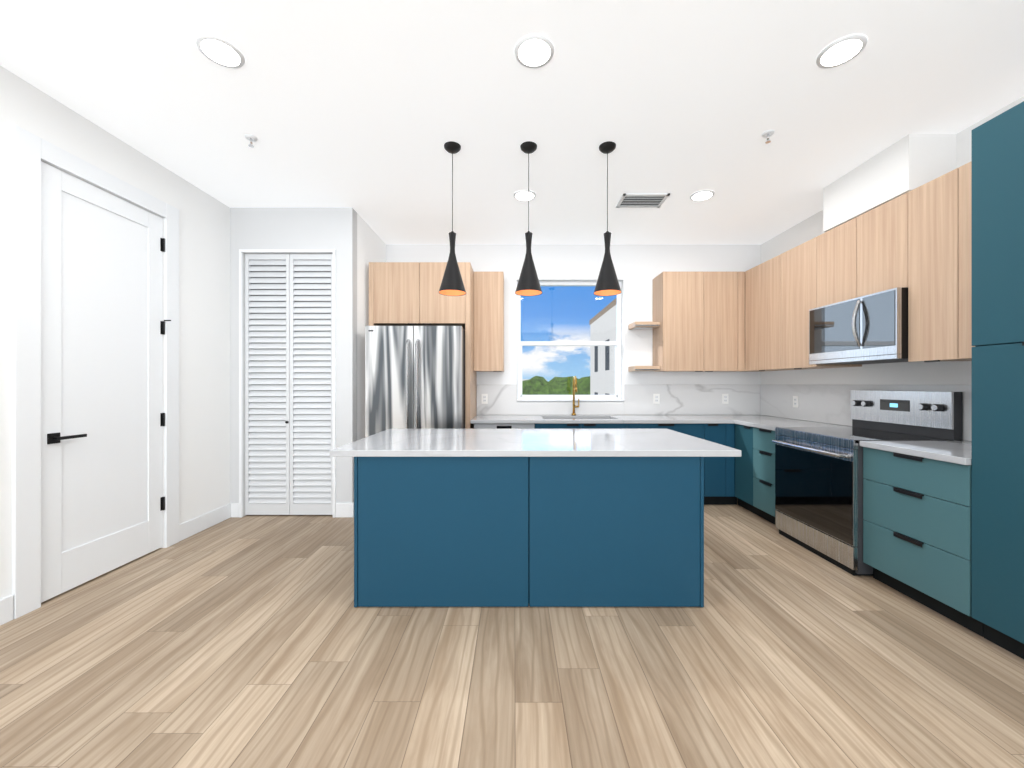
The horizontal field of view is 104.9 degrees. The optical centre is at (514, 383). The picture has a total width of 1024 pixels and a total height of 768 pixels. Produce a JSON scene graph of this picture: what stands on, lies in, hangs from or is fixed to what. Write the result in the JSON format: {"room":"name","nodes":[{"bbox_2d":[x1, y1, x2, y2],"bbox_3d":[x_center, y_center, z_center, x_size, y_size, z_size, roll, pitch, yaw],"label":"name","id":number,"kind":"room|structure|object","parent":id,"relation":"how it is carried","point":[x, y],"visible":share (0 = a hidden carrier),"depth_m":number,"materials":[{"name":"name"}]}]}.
{"room":"kitchen","nodes":[
{"label":"kitchen","id":0,"kind":"room"},
{"bbox_2d":[0,65,229,598],"bbox_3d":[-2.705,-0.200,0.675,0.150,2.860,7.850,0,0,0],"label":"wall","id":1,"kind":"structure","parent":0,"point":[204,352],"depth_m":3.12,"materials":[{"name":"white paint"}]},
{"bbox_2d":[12,125,178,618],"bbox_3d":[-2.620,-0.064,2.561,0.020,2.587,1.006,0,0,0],"label":"door frame","id":2,"kind":"structure","parent":1,"relation":"attached to","point":[30,151],"depth_m":2.14,"materials":[{"name":"white paint"}]},
{"bbox_2d":[41,161,170,602],"bbox_3d":[-2.623,-0.011,2.562,0.105,2.459,0.776,0,0,0],"label":"door","id":3,"kind":"structure","parent":1,"relation":"in","point":[102,413],"depth_m":2.49,"materials":[{"name":"white paint"}]},
{"bbox_2d":[0,503,230,625],"bbox_3d":[-2.622,1.165,0.270,0.016,0.130,6.740,0,0,0],"label":"baseboard","id":4,"kind":"structure","parent":1,"relation":"attached to","point":[193,526],"depth_m":3.19,"materials":[{"name":"white paint"}]},
{"bbox_2d":[230,208,357,516],"bbox_3d":[-2.065,-0.200,3.695,1.130,2.860,0.110,0,0,0],"label":"wall","id":5,"kind":"structure","parent":0,"point":[352,238],"depth_m":3.64,"materials":[{"name":"white paint"}]},
{"bbox_2d":[239,249,335,517],"bbox_3d":[-2.095,-0.005,3.631,0.887,2.470,0.018,0,0,0],"label":"door frame","id":6,"kind":"structure","parent":5,"relation":"attached to","point":[242,251],"depth_m":3.62,"materials":[{"name":"white paint"}]},
{"bbox_2d":[245,254,332,514],"bbox_3d":[-2.095,0.004,3.671,0.829,2.429,0.048,0,0,0],"label":"louvered door","id":7,"kind":"structure","parent":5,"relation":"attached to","point":[288,465],"depth_m":3.67,"materials":[{"name":"white paint"}]},
{"bbox_2d":[231,502,353,516],"bbox_3d":[-2.049,1.165,3.777,1.130,0.130,0.306,0,0,0],"label":"baseboard","id":8,"kind":"structure","parent":5,"relation":"attached to","point":[344,509],"depth_m":3.62,"materials":[{"name":"white paint"}]},
{"bbox_2d":[358,214,385,439],"bbox_3d":[-1.570,-0.200,4.180,0.140,2.860,0.840,0,0,0],"label":"wall","id":9,"kind":"structure","parent":0,"point":[371,248],"depth_m":3.91,"materials":[{"name":"white paint"}]},
{"bbox_2d":[0,498,1023,767],"bbox_3d":[0.125,1.290,0.750,5.810,0.120,8.000,0,0,0],"label":"floor","id":10,"kind":"structure","parent":0,"point":[248,642],"depth_m":1.68,"materials":[{"name":"brown wood"}]},
{"bbox_2d":[365,326,464,437],"bbox_3d":[-0.952,0.341,4.097,0.906,1.778,0.926,0,0,0],"label":"fridge","id":11,"kind":"object","parent":10,"relation":"on","point":[414,377],"visible":0.54,"depth_m":3.71,"materials":[{"name":"grey metal"}]},
{"bbox_2d":[369,262,476,428],"bbox_3d":[-0.953,0.005,4.268,1.018,2.450,0.660,0,0,0],"label":"surround","id":12,"kind":"object","parent":10,"relation":"on","point":[404,294],"visible":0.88,"depth_m":3.94,"materials":[{"name":"brown wood"}]},
{"bbox_2d":[474,424,533,428],"bbox_3d":[-0.104,0.815,4.272,0.610,0.830,0.652,0,0,0],"label":"dishwasher","id":13,"kind":"object","parent":10,"relation":"on","point":[503,426],"visible":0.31,"depth_m":3.95,"materials":[{"name":"grey metal"}]},
{"bbox_2d":[354,457,703,606],"bbox_3d":[0.079,0.812,2.655,1.922,0.828,0.991,0,0,0],"label":"kitchen island","id":14,"kind":"object","parent":10,"relation":"on","point":[530,517],"depth_m":2.16,"materials":[{"name":"blue wood"}]},
{"bbox_2d":[330,429,740,456],"bbox_3d":[0.114,0.378,2.658,2.236,0.035,1.045,0,0,0],"label":"island countertop","id":15,"kind":"structure","parent":14,"relation":"on","point":[391,442],"depth_m":2.34,"materials":[{"name":"white stone"}]},
{"bbox_2d":[610,424,705,504],"bbox_3d":[1.519,0.814,4.274,0.778,0.832,0.648,0,0,0],"label":"base cabinet","id":16,"kind":"object","parent":10,"relation":"on","point":[696,430],"depth_m":3.95,"materials":[{"name":"blue wood"}]},
{"bbox_2d":[706,424,736,504],"bbox_3d":[2.069,0.814,4.274,0.321,0.832,0.648,0,0,0],"label":"base cabinet","id":17,"kind":"object","parent":10,"relation":"on","point":[719,480],"depth_m":3.95,"materials":[{"name":"blue wood"}]},
{"bbox_2d":[470,415,789,423],"bbox_3d":[1.218,0.378,4.260,3.319,0.035,0.676,0,0,0],"label":"countertop","id":18,"kind":"structure","parent":17,"relation":"on","point":[478,419],"depth_m":3.99,"materials":[{"name":"stone"}]},
{"bbox_2d":[572,375,578,414],"bbox_3d":[0.700,0.130,4.460,0.088,0.456,0.192,0,0,0],"label":"faucet","id":19,"kind":"object","parent":18,"relation":"on","point":[574,387],"visible":0.98,"depth_m":4.52,"materials":[{"name":"gold metal"}]},
{"bbox_2d":[735,424,776,523],"bbox_3d":[2.538,0.813,3.637,0.680,0.834,0.746,0,0,0],"label":"base cabinet","id":20,"kind":"object","parent":10,"relation":"on","point":[755,478],"visible":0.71,"depth_m":3.61,"materials":[{"name":"blue wood"}]},
{"bbox_2d":[734,419,851,430],"bbox_3d":[2.532,0.378,3.592,0.691,0.035,0.660,0,0,0],"label":"countertop","id":21,"kind":"structure","parent":20,"relation":"on","point":[769,424],"depth_m":3.59,"materials":[{"name":"stone"}]},
{"bbox_2d":[772,390,962,575],"bbox_3d":[2.469,0.640,2.881,0.761,1.180,0.756,0,0,0],"label":"range","id":22,"kind":"object","parent":10,"relation":"on","point":[819,478],"visible":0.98,"depth_m":2.76,"materials":[{"name":"grey"}]},
{"bbox_2d":[863,447,983,636],"bbox_3d":[2.538,0.813,2.205,0.680,0.834,0.586,0,0,0],"label":"base cabinet","id":23,"kind":"object","parent":10,"relation":"on","point":[917,529],"visible":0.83,"depth_m":2.14,"materials":[{"name":"blue wood"}]},
{"bbox_2d":[860,441,971,464],"bbox_3d":[2.534,0.378,2.206,0.688,0.035,0.588,0,0,0],"label":"countertop","id":24,"kind":"structure","parent":23,"relation":"on","point":[958,452],"depth_m":2.23,"materials":[{"name":"stone"}]},
{"bbox_2d":[972,101,1023,658],"bbox_3d":[2.539,0.000,1.594,0.677,2.460,0.628,0,0,0],"label":"pantry","id":25,"kind":"object","parent":10,"relation":"on","point":[998,376],"visible":1,"depth_m":1.80,"materials":[{"name":"blue wood"}]},
{"bbox_2d":[0,0,1023,244],"bbox_3d":[0.125,-1.690,0.750,5.810,0.120,8.000,0,0,0],"label":"ceiling","id":26,"kind":"structure","parent":0,"point":[366,110],"depth_m":2.25,"materials":[{"name":"white paint"}]},
{"bbox_2d":[195,34,244,67],"bbox_3d":[-1.440,-1.625,1.930,0.196,0.008,0.196,0,0,0],"label":"recessed light","id":27,"kind":"object","parent":26,"relation":"in","point":[219,50],"visible":1,"depth_m":1.92,"materials":[{"name":"white paint"}]},
{"bbox_2d":[245,134,257,147],"bbox_3d":[-1.740,-1.600,2.600,0.072,0.059,0.072,0,0,0],"label":"sprinkler","id":28,"kind":"object","parent":26,"relation":"attached to","point":[250,136],"visible":0.96,"depth_m":2.59,"materials":[{"name":"white paint"}]},
{"bbox_2d":[439,141,465,295],"bbox_3d":[-0.426,-1.127,2.700,0.188,1.005,0.188,0,0,0],"label":"pendant light","id":29,"kind":"object","parent":26,"relation":"hanging from","point":[452,284],"visible":0.98,"depth_m":2.67,"materials":[{"name":"black metal"}]},
{"bbox_2d":[513,190,535,200],"bbox_3d":[0.088,-1.625,3.400,0.196,0.008,0.196,0,0,0],"label":"recessed light","id":30,"kind":"object","parent":26,"relation":"in","point":[520,195],"visible":1,"depth_m":3.39,"materials":[{"name":"white paint"}]},
{"bbox_2d":[515,141,541,295],"bbox_3d":[0.097,-1.127,2.700,0.188,1.005,0.188,0,0,0],"label":"pendant light","id":31,"kind":"object","parent":26,"relation":"hanging from","point":[528,284],"visible":1,"depth_m":2.67,"materials":[{"name":"black metal"}]},
{"bbox_2d":[514,34,553,67],"bbox_3d":[0.097,-1.625,1.930,0.196,0.008,0.196,0,0,0],"label":"recessed light","id":32,"kind":"object","parent":26,"relation":"in","point":[533,50],"visible":1,"depth_m":1.92,"materials":[{"name":"white paint"}]},
{"bbox_2d":[593,141,621,295],"bbox_3d":[0.637,-1.127,2.700,0.188,1.005,0.188,0,0,0],"label":"pendant light","id":33,"kind":"object","parent":26,"relation":"hanging from","point":[607,283],"visible":1,"depth_m":2.67,"materials":[{"name":"black metal"}]},
{"bbox_2d":[616,193,669,207],"bbox_3d":[1.130,-1.622,3.490,0.400,0.015,0.250,0,0,0],"label":"ceiling vent","id":34,"kind":"object","parent":26,"relation":"in","point":[641,200],"visible":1,"depth_m":3.47,"materials":[{"name":"white metal"}]},
{"bbox_2d":[690,190,714,200],"bbox_3d":[1.620,-1.625,3.400,0.196,0.008,0.196,0,0,0],"label":"recessed light","id":35,"kind":"object","parent":26,"relation":"in","point":[701,195],"visible":0.96,"depth_m":3.39,"materials":[{"name":"white paint"}]},
{"bbox_2d":[762,130,774,143],"bbox_3d":[1.647,-1.600,2.557,0.072,0.059,0.072,0,0,0],"label":"sprinkler","id":36,"kind":"object","parent":26,"relation":"attached to","point":[767,132],"visible":0.9,"depth_m":2.55,"materials":[{"name":"white paint"}]},
{"bbox_2d":[816,34,867,67],"bbox_3d":[1.600,-1.625,1.930,0.196,0.008,0.196,0,0,0],"label":"recessed light","id":37,"kind":"object","parent":26,"relation":"in","point":[841,50],"visible":1,"depth_m":1.92,"materials":[{"name":"white paint"}]},
{"bbox_2d":[386,245,760,401],"bbox_3d":[0.125,-0.200,4.675,5.810,2.860,0.150,0,0,0],"label":"wall","id":38,"kind":"structure","parent":0,"point":[639,269],"depth_m":4.60,"materials":[{"name":"white paint"}]},
{"bbox_2d":[474,272,503,371],"bbox_3d":[-0.281,-0.676,4.433,0.320,1.087,0.331,0,0,0],"label":"upper cabinet","id":39,"kind":"object","parent":38,"relation":"attached to","point":[488,321],"visible":1,"depth_m":4.27,"materials":[{"name":"brown wood"}]},
{"bbox_2d":[517,281,623,400],"bbox_3d":[0.650,-0.510,4.652,1.242,1.416,0.165,0,0,0],"label":"window unit","id":40,"kind":"structure","parent":38,"relation":"in","point":[617,344],"depth_m":4.67,"materials":[{"name":"white paint"}]},
{"bbox_2d":[477,384,760,414],"bbox_3d":[1.218,0.181,4.589,3.319,0.353,0.018,0,0,0],"label":"backsplash","id":41,"kind":"structure","parent":38,"relation":"attached to","point":[675,399],"depth_m":4.58,"materials":[{"name":"stone"}]},
{"bbox_2d":[482,394,487,403],"bbox_3d":[-0.348,0.172,4.575,0.072,0.116,0.009,0,0,0],"label":"electrical outlet","id":42,"kind":"object","parent":41,"relation":"attached to","point":[484,398],"visible":1,"depth_m":4.57,"materials":[{"name":"white plastic"}]},
{"bbox_2d":[653,394,659,403],"bbox_3d":[1.651,0.172,4.575,0.072,0.116,0.009,0,0,0],"label":"electrical outlet","id":43,"kind":"object","parent":41,"relation":"attached to","point":[656,398],"visible":1,"depth_m":4.57,"materials":[{"name":"white plastic"}]},
{"bbox_2d":[722,394,727,403],"bbox_3d":[2.450,0.172,4.575,0.072,0.116,0.009,0,0,0],"label":"electrical outlet","id":44,"kind":"object","parent":41,"relation":"attached to","point":[724,398],"visible":1,"depth_m":4.57,"materials":[{"name":"white plastic"}]},
{"bbox_2d":[628,366,659,371],"bbox_3d":[1.470,-0.171,4.473,0.279,0.059,0.251,0,0,0],"label":"floating shelf","id":45,"kind":"object","parent":38,"relation":"attached to","point":[643,368],"visible":1,"depth_m":4.35,"materials":[{"name":"brown wood"}]},
{"bbox_2d":[628,322,659,329],"bbox_3d":[1.470,-0.660,4.473,0.279,0.059,0.251,0,0,0],"label":"floating shelf","id":46,"kind":"object","parent":38,"relation":"attached to","point":[642,325],"visible":1,"depth_m":4.35,"materials":[{"name":"brown wood"}]},
{"bbox_2d":[653,272,704,371],"bbox_3d":[1.832,-0.682,4.434,0.443,1.076,0.328,0,0,0],"label":"upper cabinet","id":47,"kind":"object","parent":38,"relation":"attached to","point":[699,317],"depth_m":4.27,"materials":[{"name":"brown wood"}]},
{"bbox_2d":[705,272,748,371],"bbox_3d":[2.276,-0.682,4.434,0.445,1.076,0.328,0,0,0],"label":"upper cabinet","id":48,"kind":"object","parent":38,"relation":"attached to","point":[724,291],"depth_m":4.27,"materials":[{"name":"brown wood"}]},
{"bbox_2d":[823,134,955,231],"bbox_3d":[2.725,-1.448,2.921,0.310,0.365,0.711,0,0,0],"label":"soffit","id":49,"kind":"structure","parent":0,"point":[905,164],"depth_m":2.71,"materials":[{"name":"white paint"}]},
{"bbox_2d":[761,96,1023,440],"bbox_3d":[2.955,-0.200,0.675,0.150,2.860,7.850,0,0,0],"label":"wall","id":50,"kind":"structure","parent":0,"point":[918,372],"depth_m":3.17,"materials":[{"name":"white paint"}]},
{"bbox_2d":[745,256,801,370],"bbox_3d":[2.689,-0.682,3.984,0.379,1.076,0.568,0,0,0],"label":"upper cabinet","id":51,"kind":"object","parent":50,"relation":"attached to","point":[760,280],"depth_m":3.98,"materials":[{"name":"brown wood"}]},
{"bbox_2d":[777,237,861,368],"bbox_3d":[2.689,-0.682,3.479,0.379,1.076,0.441,0,0,0],"label":"upper cabinet","id":52,"kind":"object","parent":50,"relation":"attached to","point":[797,266],"depth_m":3.49,"materials":[{"name":"brown wood"}]},
{"bbox_2d":[817,219,852,307],"bbox_3d":[2.689,-0.920,3.068,0.379,0.600,0.377,0,0,0],"label":"upper cabinet","id":53,"kind":"object","parent":50,"relation":"attached to","point":[834,246],"depth_m":3.07,"materials":[{"name":"brown wood"}]},
{"bbox_2d":[761,384,971,440],"bbox_3d":[2.869,0.181,3.232,0.019,0.353,2.640,0,0,0],"label":"backsplash","id":54,"kind":"structure","parent":50,"relation":"attached to","point":[830,404],"depth_m":3.62,"materials":[{"name":"stone"}]},
{"bbox_2d":[793,396,797,407],"bbox_3d":[2.855,0.180,4.000,0.009,0.116,0.072,0,0,0],"label":"electrical outlet","id":55,"kind":"object","parent":54,"relation":"attached to","point":[795,401],"visible":1,"depth_m":4.00,"materials":[{"name":"white plastic"}]},
{"bbox_2d":[853,192,908,297],"bbox_3d":[2.689,-0.920,2.692,0.379,0.600,0.377,0,0,0],"label":"upper cabinet","id":56,"kind":"object","parent":50,"relation":"attached to","point":[880,234],"depth_m":2.67,"materials":[{"name":"brown wood"}]},
{"bbox_2d":[809,287,907,363],"bbox_3d":[2.625,-0.389,2.881,0.506,0.453,0.750,0,0,0],"label":"microwave","id":57,"kind":"object","parent":56,"relation":"attached to","point":[870,329],"visible":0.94,"depth_m":2.75,"materials":[{"name":"silver metal"}]},
{"bbox_2d":[908,170,952,361],"bbox_3d":[2.689,-0.682,2.361,0.379,1.076,0.283,0,0,0],"label":"upper cabinet","id":58,"kind":"object","parent":50,"relation":"attached to","point":[917,241],"depth_m":2.36,"materials":[{"name":"brown wood"}]},
{"bbox_2d":[953,161,974,360],"bbox_3d":[2.689,-0.682,2.066,0.379,1.076,0.306,0,0,0],"label":"upper cabinet","id":59,"kind":"object","parent":50,"relation":"attached to","point":[962,176],"depth_m":2.20,"materials":[{"name":"brown wood"}]},
{"label":"outside","id":60,"kind":"structure","parent":0,"visible":0},
{"bbox_2d":[521,286,616,381],"bbox_3d":[30.000,-18.770,90.100,180.000,100.000,0.200,0,0,0],"label":"sky","id":61,"kind":"structure","parent":60,"point":[555,336],"depth_m":90.00,"materials":[{"name":"blue"}]},
{"bbox_3d":[30.000,13.330,51.500,220.000,0.200,87.000,0,0,0],"label":"ground","id":62,"kind":"structure","parent":60,"visible":0},
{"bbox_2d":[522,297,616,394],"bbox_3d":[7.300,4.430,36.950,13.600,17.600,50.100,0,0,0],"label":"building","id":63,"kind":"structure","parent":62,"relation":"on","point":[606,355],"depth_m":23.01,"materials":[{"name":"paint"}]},
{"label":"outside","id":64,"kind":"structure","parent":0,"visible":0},
{"bbox_2d":[522,376,589,394],"bbox_3d":[7.932,5.939,41.191,26.404,13.911,17.945,0,0,0],"label":"trees","id":65,"kind":"object","parent":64,"point":[540,388],"depth_m":36.82,"materials":[{"name":"green plant"}]}
]}

